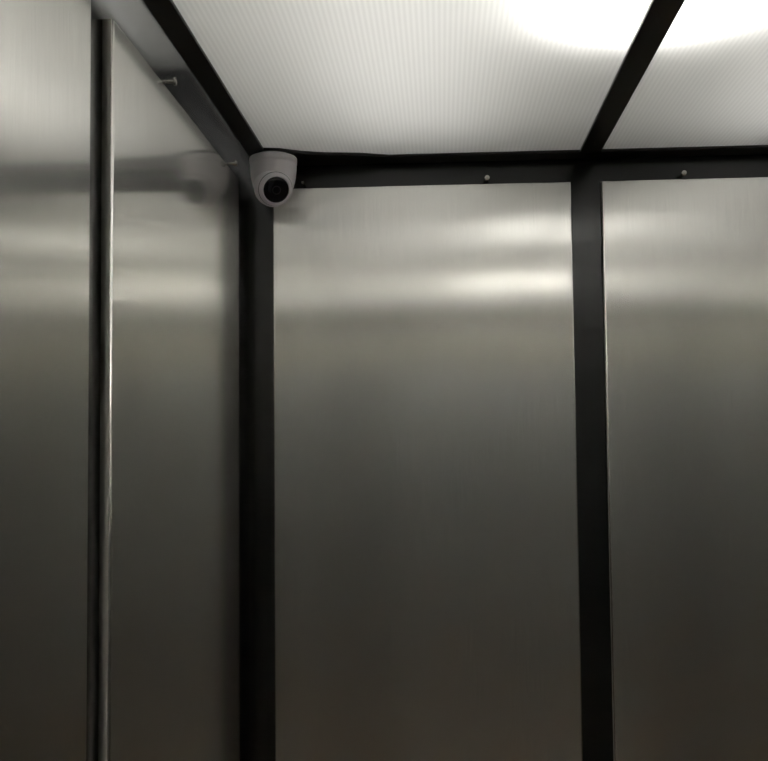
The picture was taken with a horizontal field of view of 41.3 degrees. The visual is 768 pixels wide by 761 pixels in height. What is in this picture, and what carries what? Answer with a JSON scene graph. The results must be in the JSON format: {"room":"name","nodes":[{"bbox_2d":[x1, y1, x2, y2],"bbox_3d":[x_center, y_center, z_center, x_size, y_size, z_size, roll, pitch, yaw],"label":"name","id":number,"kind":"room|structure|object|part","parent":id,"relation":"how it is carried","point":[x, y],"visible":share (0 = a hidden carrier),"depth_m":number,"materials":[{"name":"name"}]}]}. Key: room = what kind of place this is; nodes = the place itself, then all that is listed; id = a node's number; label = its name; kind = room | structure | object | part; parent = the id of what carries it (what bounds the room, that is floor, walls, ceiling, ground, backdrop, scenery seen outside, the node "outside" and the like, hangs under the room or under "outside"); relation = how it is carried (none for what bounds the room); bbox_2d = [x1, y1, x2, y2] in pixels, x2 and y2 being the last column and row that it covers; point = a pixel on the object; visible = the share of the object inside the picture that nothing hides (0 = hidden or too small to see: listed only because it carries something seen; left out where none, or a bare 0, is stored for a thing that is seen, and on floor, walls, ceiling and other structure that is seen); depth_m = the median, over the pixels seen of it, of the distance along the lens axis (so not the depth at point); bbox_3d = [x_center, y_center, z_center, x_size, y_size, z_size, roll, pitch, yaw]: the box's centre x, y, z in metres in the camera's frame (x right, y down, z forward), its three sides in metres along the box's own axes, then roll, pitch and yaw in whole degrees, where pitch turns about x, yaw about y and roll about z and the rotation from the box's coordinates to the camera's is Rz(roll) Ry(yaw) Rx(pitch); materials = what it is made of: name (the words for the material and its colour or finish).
{"room":"elevator interior","nodes":[
{"label":"elevator interior","id":0,"kind":"room"},
{"bbox_2d":[86,0,241,760],"bbox_3d":[-0.382,0.461,0.880,0.046,2.388,2.406,-1,-3,3],"label":"wall","id":1,"kind":"structure","parent":0,"point":[134,18],"depth_m":1.24,"materials":[{"name":"black metal"}]},
{"bbox_2d":[0,0,90,760],"bbox_3d":[-0.359,0.533,0.739,0.014,2.021,0.780,-1,-3,3],"label":"wall panel","id":2,"kind":"object","parent":1,"relation":"attached to","point":[45,45],"visible":1,"depth_m":1.02,"materials":[{"name":"metal"}]},
{"bbox_2d":[98,19,239,760],"bbox_3d":[-0.310,0.581,1.597,0.014,2.021,0.781,-1,-3,3],"label":"wall panel","id":3,"kind":"object","parent":1,"relation":"attached to","point":[169,671],"visible":1,"depth_m":1.48,"materials":[{"name":"metal"}]},
{"bbox_2d":[161,77,176,85],"bbox_3d":[-0.322,-0.443,1.508,0.030,0.012,0.012,-1,-3,3],"label":"bolt","id":4,"kind":"object","parent":1,"relation":"attached to","point":[174,81],"visible":0.9,"depth_m":1.51,"materials":[{"name":"silver metal"}]},
{"bbox_2d":[225,160,237,166],"bbox_3d":[-0.296,-0.416,1.956,0.030,0.012,0.012,-1,-3,3],"label":"bolt","id":5,"kind":"object","parent":1,"relation":"attached to","point":[235,163],"visible":0.88,"depth_m":1.95,"materials":[{"name":"silver metal"}]},
{"bbox_2d":[240,143,767,760],"bbox_3d":[0.424,0.520,2.061,1.522,2.388,0.046,-1,-3,3],"label":"wall","id":6,"kind":"structure","parent":0,"point":[585,176],"depth_m":2.08,"materials":[{"name":"black metal"}]},
{"bbox_2d":[249,151,296,206],"bbox_3d":[-0.222,-0.399,2.039,0.096,0.108,0.103,-1,-3,3],"label":"security camera","id":7,"kind":"object","parent":6,"relation":"attached to","point":[272,173],"visible":1,"depth_m":2.00,"materials":[{"name":"white plastic"}]},
{"bbox_2d":[273,182,582,760],"bbox_3d":[0.086,0.605,2.045,0.614,2.017,0.014,-1,-3,3],"label":"wall panel","id":8,"kind":"object","parent":6,"relation":"attached to","point":[427,598],"visible":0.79,"depth_m":2.06,"materials":[{"name":"metal"}]},
{"bbox_2d":[143,0,767,165],"bbox_3d":[0.346,-0.524,0.917,1.362,0.007,2.358,-1,-3,3],"label":"frame","id":9,"kind":"object","parent":6,"relation":"attached to","point":[660,15],"visible":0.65,"depth_m":1.80,"materials":[{"name":"black paint"}]},
{"bbox_3d":[-0.315,-0.515,0.971,0.036,0.006,2.325,-1,-3,3],"label":"rail","id":10,"kind":"part","parent":9,"relation":"part of","materials":[{"name":"black metal"}]},
{"bbox_3d":[-0.111,-0.456,2.039,0.259,0.006,0.077,-1,-3,3],"label":"corner plate","id":11,"kind":"part","parent":9,"relation":"part of","materials":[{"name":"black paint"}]},
{"bbox_2d":[173,0,651,154],"bbox_3d":[0.036,-0.500,1.399,0.679,0.006,1.377,-1,-3,3],"label":"ceiling light panel","id":12,"kind":"object","parent":9,"relation":"on","point":[390,77],"visible":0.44,"depth_m":1.58,"materials":[{"name":"white plastic"}]},
{"bbox_3d":[0.411,-0.460,2.068,1.290,0.006,0.049,-1,-3,3],"label":"rail","id":13,"kind":"part","parent":9,"relation":"part of","materials":[{"name":"black metal"}]},
{"bbox_2d":[603,0,767,148],"bbox_3d":[0.713,-0.509,1.361,0.669,0.006,1.377,-1,-3,3],"label":"ceiling light panel","id":14,"kind":"object","parent":9,"relation":"on","point":[706,82],"visible":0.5,"depth_m":1.68,"materials":[{"name":"white plastic"}]},
{"bbox_2d":[484,175,489,181],"bbox_3d":[0.211,-0.414,2.090,0.012,0.012,0.027,-1,-3,3],"label":"bolt","id":15,"kind":"object","parent":6,"relation":"attached to","point":[487,177],"visible":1,"depth_m":2.08,"materials":[{"name":"silver metal"}]},
{"bbox_2d":[680,170,686,176],"bbox_3d":[0.607,-0.419,2.067,0.012,0.012,0.027,-1,-3,3],"label":"bolt","id":16,"kind":"object","parent":6,"relation":"attached to","point":[684,172],"visible":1,"depth_m":2.06,"materials":[{"name":"silver metal"}]},
{"bbox_2d":[601,177,767,760],"bbox_3d":[0.760,0.596,2.007,0.614,2.017,0.014,-1,-3,3],"label":"wall panel","id":17,"kind":"object","parent":6,"relation":"attached to","point":[685,261],"visible":1,"depth_m":2.03,"materials":[{"name":"metal"}]}
]}

